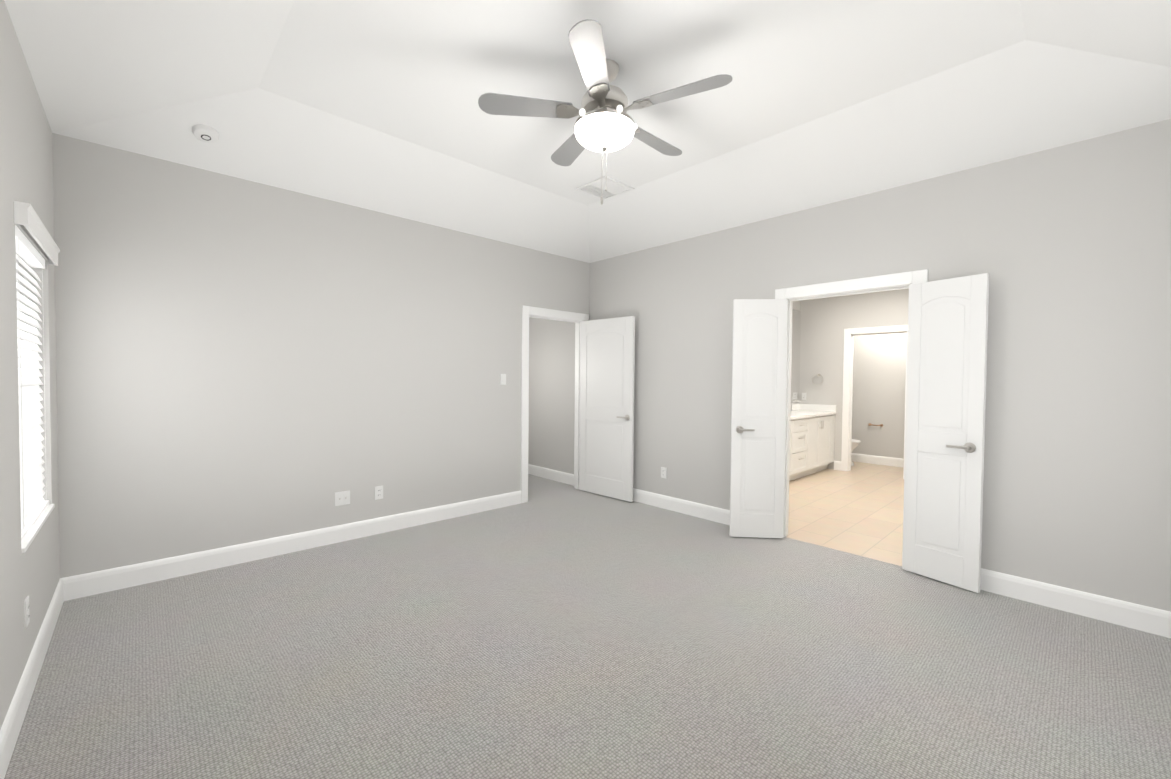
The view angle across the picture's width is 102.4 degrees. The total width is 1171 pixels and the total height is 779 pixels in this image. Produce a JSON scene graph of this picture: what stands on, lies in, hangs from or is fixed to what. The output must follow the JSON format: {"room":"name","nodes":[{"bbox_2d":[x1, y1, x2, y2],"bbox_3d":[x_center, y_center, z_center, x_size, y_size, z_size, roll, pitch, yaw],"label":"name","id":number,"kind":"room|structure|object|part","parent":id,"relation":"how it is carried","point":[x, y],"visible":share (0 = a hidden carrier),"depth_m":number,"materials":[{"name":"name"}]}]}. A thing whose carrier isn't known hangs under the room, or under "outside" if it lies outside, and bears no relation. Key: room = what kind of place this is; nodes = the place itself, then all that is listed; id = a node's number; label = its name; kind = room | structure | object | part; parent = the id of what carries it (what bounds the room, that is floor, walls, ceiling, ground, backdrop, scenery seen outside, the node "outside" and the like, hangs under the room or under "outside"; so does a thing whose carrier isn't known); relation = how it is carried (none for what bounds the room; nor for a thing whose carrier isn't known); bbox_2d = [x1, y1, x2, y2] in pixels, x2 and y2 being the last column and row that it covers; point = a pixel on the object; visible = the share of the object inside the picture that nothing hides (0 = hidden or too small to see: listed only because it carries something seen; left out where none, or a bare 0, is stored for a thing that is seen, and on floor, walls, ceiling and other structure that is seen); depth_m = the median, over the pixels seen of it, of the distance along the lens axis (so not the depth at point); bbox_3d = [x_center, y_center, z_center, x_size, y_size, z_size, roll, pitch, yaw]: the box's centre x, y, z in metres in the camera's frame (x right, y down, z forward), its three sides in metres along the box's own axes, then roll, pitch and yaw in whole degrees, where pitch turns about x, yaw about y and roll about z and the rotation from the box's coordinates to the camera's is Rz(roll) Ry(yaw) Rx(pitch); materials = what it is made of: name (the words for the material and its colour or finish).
{"room":"empty bedroom","nodes":[
{"label":"empty bedroom","id":0,"kind":"room"},
{"bbox_2d":[0,0,59,729],"bbox_3d":[-1.555,-0.062,0.991,0.170,2.800,5.110,-1,2,-43],"label":"wall","id":1,"kind":"structure","parent":0,"point":[32,572],"depth_m":1.95,"materials":[{"name":"grey paint"}]},
{"bbox_2d":[24,596,29,627],"bbox_3d":[-2.381,0.948,2.010,0.009,0.114,0.070,-1,2,-43],"label":"electrical outlet","id":2,"kind":"object","parent":1,"relation":"attached to","point":[26,613],"visible":1,"depth_m":1.99,"materials":[{"name":"white plastic"}]},
{"bbox_2d":[0,577,67,778],"bbox_3d":[-1.499,1.267,1.086,0.015,0.140,4.870,-1,2,-43],"label":"baseboard","id":3,"kind":"structure","parent":1,"relation":"attached to","point":[13,721],"depth_m":1.97,"materials":[{"name":"white wood"}]},
{"bbox_2d":[16,260,54,552],"bbox_3d":[-2.704,-0.015,2.219,0.175,1.370,0.930,-1,2,-43],"label":"window","id":4,"kind":"structure","parent":1,"relation":"in","point":[31,535],"depth_m":2.24,"materials":[{"name":"white plastic"}]},
{"bbox_2d":[14,201,59,265],"bbox_3d":[-2.625,-0.726,2.271,0.043,0.090,0.990,-1,2,-43],"label":"blind valance","id":5,"kind":"object","parent":1,"relation":"attached to","point":[26,216],"visible":1,"depth_m":2.09,"materials":[{"name":"white wood"}]},
{"bbox_2d":[15,225,48,543],"bbox_3d":[-2.671,-0.026,2.249,0.052,1.342,0.914,-1,2,-43],"label":"window blind slats","id":6,"kind":"object","parent":5,"relation":"hanging from","point":[34,504],"visible":0.62,"depth_m":2.30,"materials":[{"name":"white plastic"}]},
{"bbox_2d":[52,133,589,577],"bbox_3d":[-1.603,-0.141,4.376,4.410,2.800,0.120,-1,2,-43],"label":"wall","id":7,"kind":"structure","parent":0,"point":[240,361],"depth_m":3.51,"materials":[{"name":"grey paint"}]},
{"bbox_2d":[68,490,520,599],"bbox_3d":[-1.928,1.195,4.018,3.360,0.140,0.015,-1,2,-43],"label":"baseboard","id":8,"kind":"structure","parent":7,"relation":"attached to","point":[93,583],"depth_m":3.54,"materials":[{"name":"white wood"}]},
{"bbox_2d":[335,490,349,505],"bbox_3d":[-2.021,0.906,3.923,0.116,0.114,0.013,-1,2,-43],"label":"electrical outlet","id":9,"kind":"object","parent":7,"relation":"attached to","point":[342,498],"visible":1,"depth_m":3.92,"materials":[{"name":"white plastic"}]},
{"bbox_2d":[375,486,382,499],"bbox_3d":[-1.808,0.903,4.127,0.070,0.114,0.009,-1,2,-43],"label":"electrical outlet","id":10,"kind":"object","parent":7,"relation":"attached to","point":[378,492],"visible":1,"depth_m":4.12,"materials":[{"name":"white plastic"}]},
{"bbox_2d":[500,374,505,384],"bbox_3d":[-0.868,-0.108,4.981,0.070,0.114,0.012,-1,2,-43],"label":"light switch","id":11,"kind":"object","parent":7,"relation":"attached to","point":[502,379],"visible":1,"depth_m":4.97,"materials":[{"name":"white plastic"}]},
{"bbox_2d":[521,305,588,502],"bbox_3d":[-0.382,0.160,5.541,1.000,2.165,0.156,-1,2,-43],"label":"door frame","id":12,"kind":"structure","parent":7,"relation":"attached to","point":[549,314],"depth_m":5.22,"materials":[{"name":"white wood"}]},
{"bbox_2d":[4,474,1170,778],"bbox_3d":[-0.853,1.316,3.522,4.640,0.060,7.760,-1,2,-43],"label":"floor carpet","id":13,"kind":"object","parent":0,"point":[552,630],"visible":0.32,"depth_m":2.24,"materials":[{"name":"grey carpet"}]},
{"bbox_2d":[4,0,1170,262],"bbox_3d":[0.105,-1.608,2.511,4.700,0.250,5.110,-1,2,-43],"label":"ceiling","id":14,"kind":"structure","parent":0,"point":[370,104],"depth_m":2.67,"materials":[{"name":"white paint"}]},
{"bbox_2d":[192,124,219,142],"bbox_3d":[-2.396,-1.609,2.973,0.136,0.066,0.134,-1,2,-43],"label":"smoke detector","id":15,"kind":"object","parent":14,"relation":"attached to","point":[205,133],"visible":1,"depth_m":2.95,"materials":[{"name":"white plastic"}]},
{"bbox_2d":[478,19,731,204],"bbox_3d":[0.143,-1.369,2.591,1.228,0.732,1.281,-1,2,-43],"label":"fan","id":16,"kind":"object","parent":14,"relation":"hanging from","point":[604,123],"visible":1,"depth_m":2.44,"materials":[{"name":"grey wood"}]},
{"bbox_3d":[0.103,-1.360,2.551,0.324,0.094,0.324,-1,2,-43],"label":"fan globe","id":17,"kind":"part","parent":16,"relation":"part of","materials":[{"name":"white glass"}]},
{"bbox_2d":[575,176,634,200],"bbox_3d":[0.170,-1.762,4.144,0.370,0.014,0.370,-1,2,-43],"label":"ceiling vent","id":18,"kind":"object","parent":14,"relation":"in","point":[596,188],"visible":0.98,"depth_m":4.13,"materials":[{"name":"white plastic"}]},
{"bbox_2d":[792,301,799,403],"bbox_3d":[2.545,-0.162,6.865,4.800,2.800,0.120,-1,2,-43],"label":"wall","id":19,"kind":"structure","parent":0,"point":[796,304],"depth_m":7.55,"materials":[{"name":"grey paint"}]},
{"bbox_2d":[791,309,800,402],"bbox_3d":[2.614,-0.521,6.826,2.394,1.504,0.011,-1,2,-43],"label":"bathroom mirror","id":20,"kind":"object","parent":19,"relation":"attached to","point":[795,360],"visible":0.08,"depth_m":7.53,"materials":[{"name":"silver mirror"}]},
{"bbox_2d":[791,405,800,408],"bbox_3d":[2.595,0.289,6.824,2.446,0.100,0.020,-1,2,-43],"label":"backsplash","id":21,"kind":"structure","parent":19,"relation":"attached to","point":[792,406],"depth_m":7.54,"materials":[{"name":"white stone"}]},
{"bbox_2d":[787,462,903,565],"bbox_3d":[3.483,1.300,5.850,4.860,0.060,2.950,-1,2,-43],"label":"floor","id":22,"kind":"structure","parent":0,"point":[858,509],"depth_m":4.99,"materials":[{"name":"beige tile"}]},
{"bbox_2d":[789,413,835,480],"bbox_3d":[2.786,0.815,6.635,2.436,0.860,0.581,-1,2,-43],"label":"bathroom vanity","id":23,"kind":"object","parent":22,"relation":"on","point":[812,427],"depth_m":6.69,"materials":[{"name":"white paint"}]},
{"bbox_2d":[790,409,828,416],"bbox_3d":[2.781,0.365,6.627,2.446,0.040,0.566,-1,2,-43],"label":"countertop","id":24,"kind":"structure","parent":23,"relation":"on","point":[794,412],"depth_m":6.99,"materials":[{"name":"white stone"}]},
{"bbox_2d":[851,439,860,465],"bbox_3d":[4.155,0.835,7.818,0.420,0.790,0.727,-1,2,-43],"label":"toilet","id":25,"kind":"object","parent":22,"relation":"on","point":[855,443],"visible":0.1,"depth_m":7.56,"materials":[{"name":"white ceramic"}]},
{"bbox_2d":[528,119,1170,611],"bbox_3d":[0.846,-0.136,5.082,0.120,2.800,7.760,-1,2,-43],"label":"wall","id":26,"kind":"structure","parent":0,"point":[1068,247],"depth_m":2.99,"materials":[{"name":"grey paint"}]},
{"bbox_2d":[528,464,573,485],"bbox_3d":[-0.927,1.137,6.879,0.015,0.140,2.530,-1,2,-43],"label":"baseboard","id":27,"kind":"structure","parent":26,"relation":"attached to","point":[554,475],"depth_m":6.37,"materials":[{"name":"white wood"}]},
{"bbox_2d":[579,316,634,501],"bbox_3d":[0.242,0.210,5.496,0.153,2.055,0.818,-1,2,-43],"label":"entry door","id":28,"kind":"structure","parent":26,"relation":"in","point":[607,369],"depth_m":5.44,"materials":[{"name":"white paint"}]},
{"bbox_2d":[661,467,666,477],"bbox_3d":[0.832,0.886,5.017,0.009,0.114,0.070,-1,2,-43],"label":"electrical outlet","id":29,"kind":"object","parent":26,"relation":"attached to","point":[663,472],"visible":1,"depth_m":5.01,"materials":[{"name":"white plastic"}]},
{"bbox_2d":[633,488,729,524],"bbox_3d":[0.832,1.196,5.016,0.015,0.140,2.355,-1,2,-43],"label":"baseboard","id":30,"kind":"structure","parent":26,"relation":"attached to","point":[703,511],"depth_m":4.82,"materials":[{"name":"white wood"}]},
{"bbox_2d":[729,299,787,537],"bbox_3d":[1.496,0.254,4.074,0.347,2.055,0.356,-1,2,-43],"label":"bathroom door","id":31,"kind":"structure","parent":26,"relation":"in","point":[758,404],"depth_m":4.06,"materials":[{"name":"white paint"}]},
{"bbox_2d":[775,269,927,570],"bbox_3d":[2.075,0.223,3.787,0.156,2.165,1.095,-1,2,-43],"label":"door frame","id":32,"kind":"structure","parent":26,"relation":"attached to","point":[895,281],"depth_m":3.85,"materials":[{"name":"white wood"}]},
{"bbox_2d":[902,273,988,592],"bbox_3d":[2.427,0.282,3.206,0.185,2.055,0.449,-1,2,-43],"label":"bathroom door","id":33,"kind":"structure","parent":26,"relation":"in","point":[945,418],"depth_m":3.19,"materials":[{"name":"white paint"}]},
{"bbox_2d":[980,568,1170,637],"bbox_3d":[2.870,1.264,2.861,0.015,0.140,1.390,-1,2,-43],"label":"baseboard","id":34,"kind":"structure","parent":26,"relation":"attached to","point":[1130,614],"depth_m":2.79,"materials":[{"name":"white wood"}]},
{"bbox_2d":[800,289,908,468],"bbox_3d":[4.448,-0.143,6.730,0.120,2.800,2.670,-1,2,-43],"label":"wall","id":35,"kind":"structure","parent":0,"point":[879,374],"depth_m":7.54,"materials":[{"name":"grey paint"}]},
{"bbox_2d":[801,405,835,412],"bbox_3d":[3.671,0.284,7.451,0.020,0.100,0.546,-1,2,-43],"label":"backsplash","id":36,"kind":"structure","parent":35,"relation":"attached to","point":[832,408],"depth_m":7.39,"materials":[{"name":"white stone"}]},
{"bbox_2d":[834,461,840,469],"bbox_3d":[3.802,1.163,7.530,0.015,0.140,0.620,-1,2,-43],"label":"baseboard","id":37,"kind":"structure","parent":35,"relation":"attached to","point":[837,464],"depth_m":7.25,"materials":[{"name":"white wood"}]},
{"bbox_2d":[841,325,907,478],"bbox_3d":[4.284,0.169,6.908,0.156,2.165,0.900,-1,2,-43],"label":"door frame","id":38,"kind":"structure","parent":35,"relation":"attached to","point":[850,334],"depth_m":7.13,"materials":[{"name":"white wood"}]},
{"bbox_2d":[851,453,903,466],"bbox_3d":[4.814,1.166,7.792,0.015,0.140,1.710,-1,2,-43],"label":"baseboard","id":39,"kind":"structure","parent":35,"relation":"attached to","point":[872,459],"depth_m":7.77,"materials":[{"name":"white wood"}]}
]}

